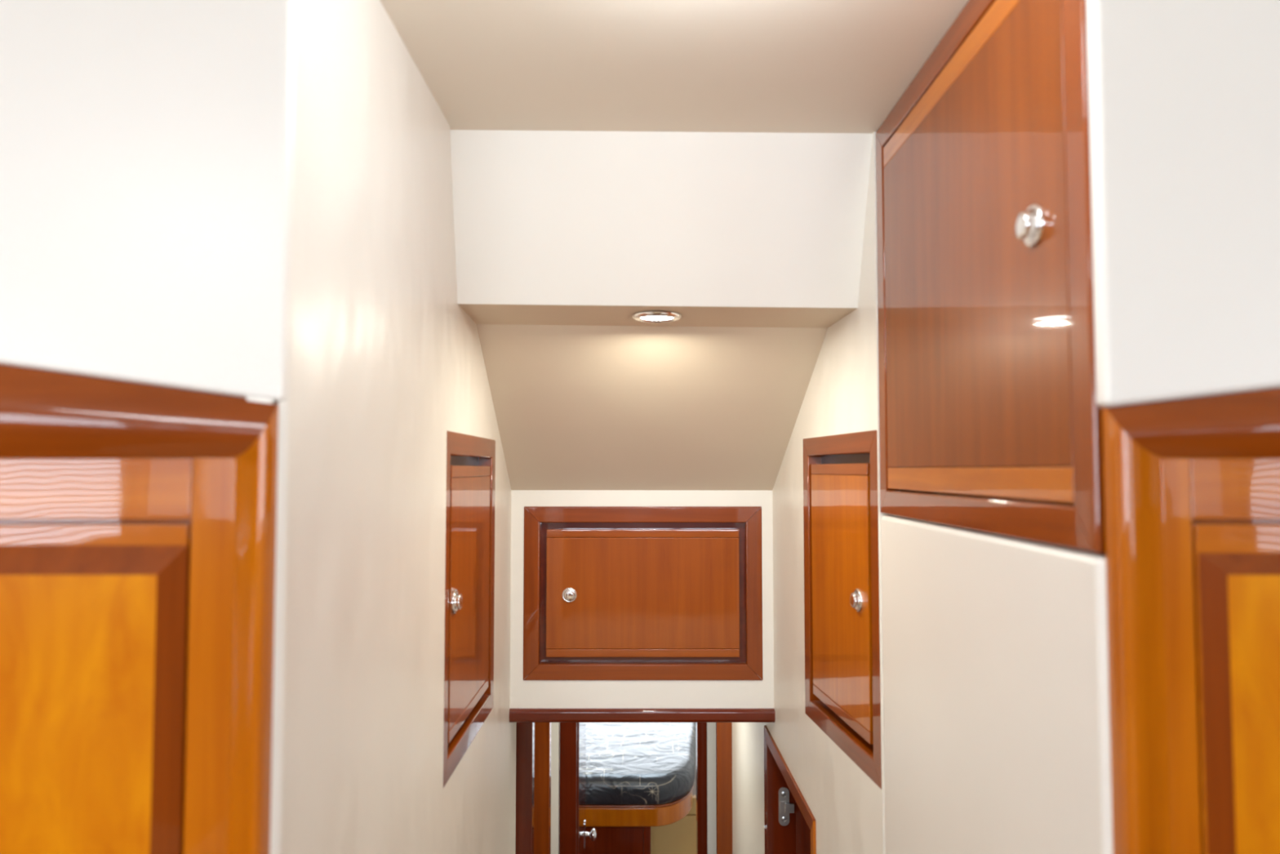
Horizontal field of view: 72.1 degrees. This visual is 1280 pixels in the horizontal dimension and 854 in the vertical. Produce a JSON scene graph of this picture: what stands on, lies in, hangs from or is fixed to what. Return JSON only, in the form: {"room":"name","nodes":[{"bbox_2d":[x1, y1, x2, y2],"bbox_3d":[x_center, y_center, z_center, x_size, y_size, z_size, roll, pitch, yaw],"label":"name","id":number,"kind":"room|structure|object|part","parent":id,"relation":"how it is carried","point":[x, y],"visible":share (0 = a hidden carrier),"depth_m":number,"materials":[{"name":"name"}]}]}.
{"room":"ship interior","nodes":[
{"label":"ship interior","id":0,"kind":"room"},
{"bbox_2d":[246,0,515,853],"bbox_3d":[-0.334,1.011,1.507,0.037,3.022,1.544,0,-3,0],"label":"wall","id":1,"kind":"structure","parent":0,"point":[358,695],"depth_m":1.05,"materials":[{"name":"white paint"}]},
{"bbox_2d":[443,430,495,787],"bbox_3d":[-0.333,0.309,1.687,0.047,0.586,0.501,0,-3,0],"label":"upper cabinet","id":2,"kind":"object","parent":1,"relation":"attached to","point":[469,572],"visible":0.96,"depth_m":1.65,"materials":[{"name":"brown wood"}]},
{"bbox_3d":[-0.315,0.302,1.520,0.013,0.042,0.042,0,-3,0],"label":"knob","id":3,"kind":"part","parent":2,"relation":"part of","materials":[{"name":"silver metal"}]},
{"bbox_3d":[-0.336,0.533,1.676,0.028,0.021,0.384,0,-3,0],"label":"door rail","id":4,"kind":"part","parent":2,"relation":"part of","materials":[{"name":"brown wood"}]},
{"bbox_3d":[-0.335,0.581,1.674,0.030,0.041,0.500,0,-3,0],"label":"rail","id":5,"kind":"part","parent":2,"relation":"part of","materials":[{"name":"brown wood"}]},
{"bbox_3d":[-0.336,0.309,1.687,0.028,0.426,0.384,0,-3,0],"label":"door","id":6,"kind":"part","parent":2,"relation":"part of","materials":[{"name":"brown wood"}]},
{"bbox_3d":[-0.336,0.085,1.697,0.028,0.021,0.384,0,-3,0],"label":"door rail","id":7,"kind":"part","parent":2,"relation":"part of","materials":[{"name":"brown wood"}]},
{"bbox_3d":[-0.335,0.037,1.699,0.030,0.041,0.500,0,-3,0],"label":"rail","id":8,"kind":"part","parent":2,"relation":"part of","materials":[{"name":"brown wood"}]},
{"bbox_2d":[551,722,559,853],"bbox_3d":[-0.351,1.688,3.399,0.075,1.849,0.049,0,-3,0],"label":"wall","id":9,"kind":"structure","parent":0,"point":[555,726],"depth_m":3.39,"materials":[{"name":"white paint"}]},
{"bbox_2d":[559,722,716,853],"bbox_3d":[0.000,1.590,3.453,2.200,2.050,0.069,0,-3,0],"label":"wall","id":10,"kind":"structure","parent":0,"point":[711,726],"depth_m":3.43,"materials":[{"name":"white paint"}]},
{"bbox_2d":[559,722,577,853],"bbox_3d":[-0.281,1.690,3.454,0.065,1.849,0.060,0,-3,0],"label":"trim","id":11,"kind":"structure","parent":10,"relation":"attached to","point":[568,731],"depth_m":3.44,"materials":[{"name":"brown wood"}]},
{"bbox_2d":[577,722,596,853],"bbox_3d":[-0.233,1.723,3.720,0.085,1.790,0.455,0,-3,0],"label":"door","id":12,"kind":"structure","parent":10,"relation":"in","point":[582,833],"depth_m":3.67,"materials":[{"name":"brown wood"}]},
{"bbox_3d":[-0.217,1.797,3.885,0.053,0.125,0.055,0,-3,0],"label":"knob","id":13,"kind":"part","parent":12,"relation":"part of","materials":[{"name":"silver metal"}]},
{"bbox_2d":[696,722,706,853],"bbox_3d":[0.242,1.690,3.449,0.038,1.849,0.070,0,-3,0],"label":"trim","id":14,"kind":"structure","parent":10,"relation":"attached to","point":[701,727],"depth_m":3.43,"materials":[{"name":"brown wood"}]},
{"bbox_2d":[0,0,1279,407],"bbox_3d":[0.000,-0.275,0.802,3.500,0.518,0.053,0,-3,0],"label":"wall","id":15,"kind":"structure","parent":0,"point":[146,145],"depth_m":0.78,"materials":[{"name":"white paint"}]},
{"bbox_2d":[510,489,773,707],"bbox_3d":[0.005,0.429,2.217,0.654,0.539,0.050,0,-3,0],"label":"wall","id":16,"kind":"structure","parent":0,"point":[523,693],"depth_m":2.19,"materials":[{"name":"beige plastic"}]},
{"bbox_2d":[509,707,775,722],"bbox_3d":[0.005,0.714,2.198,0.678,0.033,0.062,0,-3,0],"label":"trim","id":17,"kind":"structure","parent":16,"relation":"attached to","point":[516,714],"depth_m":2.17,"materials":[{"name":"brown wood"}]},
{"bbox_2d":[523,506,762,679],"bbox_3d":[0.007,0.414,2.200,0.595,0.430,0.038,0,-3,0],"label":"upper cabinet","id":18,"kind":"object","parent":16,"relation":"attached to","point":[611,593],"visible":1,"depth_m":2.19,"materials":[{"name":"brown wood"}]},
{"bbox_3d":[-0.175,0.417,2.185,0.038,0.038,0.010,0,-3,0],"label":"knob","id":19,"kind":"part","parent":18,"relation":"part of","materials":[{"name":"silver metal"}]},
{"bbox_3d":[0.007,0.219,2.210,0.594,0.040,0.024,0,-3,0],"label":"rail","id":20,"kind":"part","parent":18,"relation":"part of","materials":[{"name":"brown wood"}]},
{"bbox_3d":[0.007,0.608,2.192,0.594,0.040,0.024,0,-3,0],"label":"rail","id":21,"kind":"part","parent":18,"relation":"part of","materials":[{"name":"brown wood"}]},
{"bbox_3d":[0.007,0.414,2.201,0.481,0.275,0.022,0,-3,0],"label":"door","id":22,"kind":"part","parent":18,"relation":"part of","materials":[{"name":"brown wood"}]},
{"bbox_3d":[0.007,0.561,2.195,0.481,0.020,0.022,0,-3,0],"label":"door rail","id":23,"kind":"part","parent":18,"relation":"part of","materials":[{"name":"brown wood"}]},
{"bbox_3d":[0.007,0.266,2.208,0.481,0.020,0.022,0,-3,0],"label":"door rail","id":24,"kind":"part","parent":18,"relation":"part of","materials":[{"name":"brown wood"}]},
{"bbox_2d":[449,129,872,490],"bbox_3d":[0.038,-0.171,1.872,0.721,0.626,0.797,0,-3,0],"label":"wall header","id":25,"kind":"structure","parent":0,"point":[755,239],"depth_m":1.56,"materials":[{"name":"white paint"}]},
{"bbox_2d":[631,311,681,322],"bbox_3d":[0.032,-0.204,1.645,0.092,0.007,0.092,0,-3,0],"label":"recessed light","id":26,"kind":"object","parent":25,"relation":"in","point":[646,317],"visible":1,"depth_m":1.63,"materials":[{"name":"white glass"}]},
{"bbox_2d":[379,0,968,133],"bbox_3d":[0.000,-0.664,-1.515,3.500,0.040,6.210,0,-3,0],"label":"ceiling","id":27,"kind":"structure","parent":0,"point":[767,66],"depth_m":1.23,"materials":[{"name":"white paint"}]},
{"bbox_2d":[693,760,696,795],"bbox_3d":[0.000,1.722,6.241,2.200,2.050,0.030,0,-3,0],"label":"wall","id":28,"kind":"structure","parent":0,"point":[695,781],"depth_m":6.19,"materials":[{"name":"beige paint"}]},
{"bbox_2d":[732,722,765,853],"bbox_3d":[0.343,1.652,2.655,0.035,1.850,0.859,0,-3,0],"label":"wall","id":29,"kind":"structure","parent":0,"point":[748,738],"depth_m":2.62,"materials":[{"name":"white paint"}]},
{"bbox_2d":[715,722,732,853],"bbox_3d":[0.336,1.673,3.105,0.128,1.850,0.039,0,-3,0],"label":"trim","id":30,"kind":"structure","parent":29,"relation":"attached to","point":[723,730],"depth_m":3.10,"materials":[{"name":"brown wood"}]},
{"bbox_2d":[765,132,889,853],"bbox_3d":[0.376,1.027,1.840,0.030,3.022,0.834,0,-3,-5],"label":"wall","id":31,"kind":"structure","parent":0,"point":[847,807],"depth_m":1.75,"materials":[{"name":"beige paint"}]},
{"bbox_2d":[764,724,816,853],"bbox_3d":[0.474,1.651,2.010,0.274,1.792,0.446,0,-3,-5],"label":"door","id":32,"kind":"structure","parent":31,"relation":"in","point":[789,822],"depth_m":2.21,"materials":[{"name":"brown wood"}]},
{"bbox_3d":[0.367,1.661,2.203,0.099,1.790,0.034,0,-3,0],"label":"casing","id":33,"kind":"part","parent":32,"relation":"part of","materials":[{"name":"brown wood"}]},
{"bbox_3d":[0.385,1.675,1.790,0.058,1.723,0.022,0,-3,0],"label":"casing","id":34,"kind":"part","parent":32,"relation":"part of","materials":[{"name":"orange wood"}]},
{"bbox_2d":[803,430,881,789],"bbox_3d":[0.390,0.312,1.690,0.047,0.597,0.457,0,-3,-5],"label":"upper cabinet","id":35,"kind":"object","parent":31,"relation":"attached to","point":[842,693],"visible":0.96,"depth_m":1.65,"materials":[{"name":"brown wood"}]},
{"bbox_3d":[0.392,0.034,1.704,0.030,0.040,0.456,0,-3,-5],"label":"rail","id":36,"kind":"part","parent":35,"relation":"part of","materials":[{"name":"brown wood"}]},
{"bbox_3d":[0.393,0.082,1.701,0.028,0.021,0.342,0,-3,-5],"label":"door rail","id":37,"kind":"part","parent":35,"relation":"part of","materials":[{"name":"brown wood"}]},
{"bbox_3d":[0.393,0.312,1.690,0.028,0.439,0.342,0,-3,-5],"label":"door","id":38,"kind":"part","parent":35,"relation":"part of","materials":[{"name":"orange wood"}]},
{"bbox_3d":[0.393,0.542,1.680,0.028,0.021,0.342,0,-3,-5],"label":"door rail","id":39,"kind":"part","parent":35,"relation":"part of","materials":[{"name":"brown wood"}]},
{"bbox_3d":[0.392,0.590,1.677,0.030,0.040,0.456,0,-3,-5],"label":"rail","id":40,"kind":"part","parent":35,"relation":"part of","materials":[{"name":"brown wood"}]},
{"bbox_3d":[0.384,0.308,1.566,0.013,0.042,0.042,0,-3,-5],"label":"knob","id":41,"kind":"part","parent":35,"relation":"part of","materials":[{"name":"silver metal"}]},
{"bbox_2d":[881,515,1113,853],"bbox_3d":[0.415,0.815,1.085,0.030,1.374,0.700,0,-3,0],"label":"wall","id":42,"kind":"structure","parent":0,"point":[997,722],"depth_m":0.99,"materials":[{"name":"white paint"}]},
{"bbox_2d":[875,0,1115,553],"bbox_3d":[0.408,-0.195,1.135,0.041,0.646,0.696,0,-3,1],"label":"upper cabinet","id":43,"kind":"object","parent":42,"relation":"attached to","point":[990,416],"visible":0.98,"depth_m":0.99,"materials":[{"name":"brown wood"}]},
{"bbox_3d":[0.410,-0.498,1.149,0.020,0.040,0.695,0,-3,0],"label":"rail","id":44,"kind":"part","parent":43,"relation":"part of","materials":[{"name":"brown wood"}]},
{"bbox_3d":[0.411,-0.459,1.147,0.018,0.034,0.611,0,-3,0],"label":"door rail","id":45,"kind":"part","parent":43,"relation":"part of","materials":[{"name":"orange wood"}]},
{"bbox_3d":[0.411,-0.195,1.135,0.018,0.493,0.611,0,-3,0],"label":"door","id":46,"kind":"part","parent":43,"relation":"part of","materials":[{"name":"brown wood"}]},
{"bbox_3d":[0.411,0.068,1.122,0.018,0.034,0.611,0,-3,0],"label":"door rail","id":47,"kind":"part","parent":43,"relation":"part of","materials":[{"name":"orange wood"}]},
{"bbox_3d":[0.410,0.107,1.121,0.020,0.040,0.695,0,-3,0],"label":"rail","id":48,"kind":"part","parent":43,"relation":"part of","materials":[{"name":"brown wood"}]},
{"bbox_3d":[0.394,-0.204,0.894,0.016,0.044,0.044,0,-3,0],"label":"knob","id":49,"kind":"part","parent":43,"relation":"part of","materials":[{"name":"silver metal"}]},
{"bbox_3d":[0.000,2.640,3.544,2.260,0.040,5.330,0,-3,0],"label":"floor","id":50,"kind":"structure","parent":0,"visible":0},
{"bbox_2d":[585,783,696,853],"bbox_3d":[-0.250,2.236,5.008,1.291,0.906,1.984,0,-3,0],"label":"bed","id":51,"kind":"object","parent":50,"relation":"on","point":[669,828],"visible":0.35,"depth_m":4.07,"materials":[{"name":"orange wood"}]},
{"bbox_2d":[585,722,696,804],"bbox_3d":[-0.250,1.717,5.028,1.308,0.132,1.994,0,-3,0],"label":"mattress","id":52,"kind":"object","parent":51,"relation":"on","point":[628,763],"visible":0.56,"depth_m":4.24,"materials":[{"name":"grey fabric"}]},
{"bbox_3d":[0.034,2.241,4.065,0.033,0.808,0.048,0,-3,0],"label":"post","id":53,"kind":"part","parent":51,"relation":"part of","materials":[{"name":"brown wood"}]},
{"bbox_3d":[0.195,2.300,4.396,0.290,0.720,0.040,0,-3,0],"label":"panel","id":54,"kind":"part","parent":51,"relation":"part of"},
{"bbox_3d":[0.195,1.895,4.415,0.290,0.084,0.040,0,-3,0],"label":"panel","id":55,"kind":"part","parent":51,"relation":"part of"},
{"bbox_3d":[0.000,1.381,-1.917,3.560,0.040,5.660,0,-3,0],"label":"floor","id":56,"kind":"structure","parent":0,"visible":0},
{"bbox_2d":[0,364,278,853],"bbox_3d":[-0.636,0.699,0.968,0.628,1.595,0.471,0,-3,0],"label":"cabinet","id":57,"kind":"object","parent":56,"relation":"on","point":[138,521],"visible":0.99,"depth_m":0.76,"materials":[{"name":"orange wood"}]},
{"bbox_3d":[-0.664,0.764,0.737,0.532,1.323,0.014,0,-3,0],"label":"raised panel","id":58,"kind":"part","parent":57,"relation":"part of","materials":[{"name":"brown wood"}]},
{"bbox_3d":[-0.674,0.775,0.748,0.552,1.381,0.011,0,-3,0],"label":"door","id":59,"kind":"part","parent":57,"relation":"part of","materials":[{"name":"orange wood"}]},
{"bbox_3d":[-0.673,0.055,0.782,0.553,0.055,0.010,0,-3,0],"label":"rail","id":60,"kind":"part","parent":57,"relation":"part of","materials":[{"name":"orange wood"}]},
{"bbox_3d":[-0.636,-0.041,0.779,0.628,0.136,0.025,0,-3,0],"label":"head moulding","id":61,"kind":"part","parent":57,"relation":"part of","materials":[{"name":"brown wood"}]},
{"bbox_3d":[-0.339,0.731,0.743,0.035,1.509,0.025,0,-3,0],"label":"stile moulding","id":62,"kind":"part","parent":57,"relation":"part of","materials":[{"name":"orange wood"}]},
{"bbox_2d":[1102,388,1279,853],"bbox_3d":[0.678,0.713,0.950,0.544,1.565,0.471,0,-3,0],"label":"cabinet","id":63,"kind":"object","parent":56,"relation":"on","point":[1192,486],"visible":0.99,"depth_m":0.75,"materials":[{"name":"orange wood"}]},
{"bbox_3d":[0.428,0.734,0.726,0.044,1.503,0.025,0,-3,0],"label":"stile moulding","id":64,"kind":"part","parent":63,"relation":"part of","materials":[{"name":"orange wood"}]},
{"bbox_3d":[0.678,-0.026,0.762,0.544,0.105,0.025,0,-3,0],"label":"head moulding","id":65,"kind":"part","parent":63,"relation":"part of","materials":[{"name":"brown wood"}]},
{"bbox_3d":[0.713,0.053,0.765,0.473,0.053,0.010,0,-3,0],"label":"rail","id":66,"kind":"part","parent":63,"relation":"part of","materials":[{"name":"orange wood"}]},
{"bbox_3d":[0.714,0.774,0.731,0.472,1.382,0.011,0,-3,0],"label":"door","id":67,"kind":"part","parent":63,"relation":"part of","materials":[{"name":"orange wood"}]},
{"bbox_3d":[0.705,0.766,0.720,0.450,1.318,0.014,0,-3,0],"label":"raised panel","id":68,"kind":"part","parent":63,"relation":"part of","materials":[{"name":"brown wood"}]},
{"bbox_3d":[-0.405,1.661,2.838,0.030,1.850,1.174,0,-3,0],"label":"wall","id":69,"kind":"structure","parent":0,"visible":0},
{"bbox_2d":[515,722,534,853],"bbox_3d":[-0.339,1.638,2.350,0.100,1.849,0.050,0,-3,0],"label":"trim","id":70,"kind":"structure","parent":69,"relation":"attached to","point":[525,731],"depth_m":2.36,"materials":[{"name":"brown wood"}]},
{"bbox_2d":[533,722,551,853],"bbox_3d":[-0.338,1.659,2.790,0.102,1.849,0.050,0,-3,0],"label":"trim","id":71,"kind":"structure","parent":69,"relation":"attached to","point":[542,777],"depth_m":2.79,"materials":[{"name":"brown wood"}]}
]}

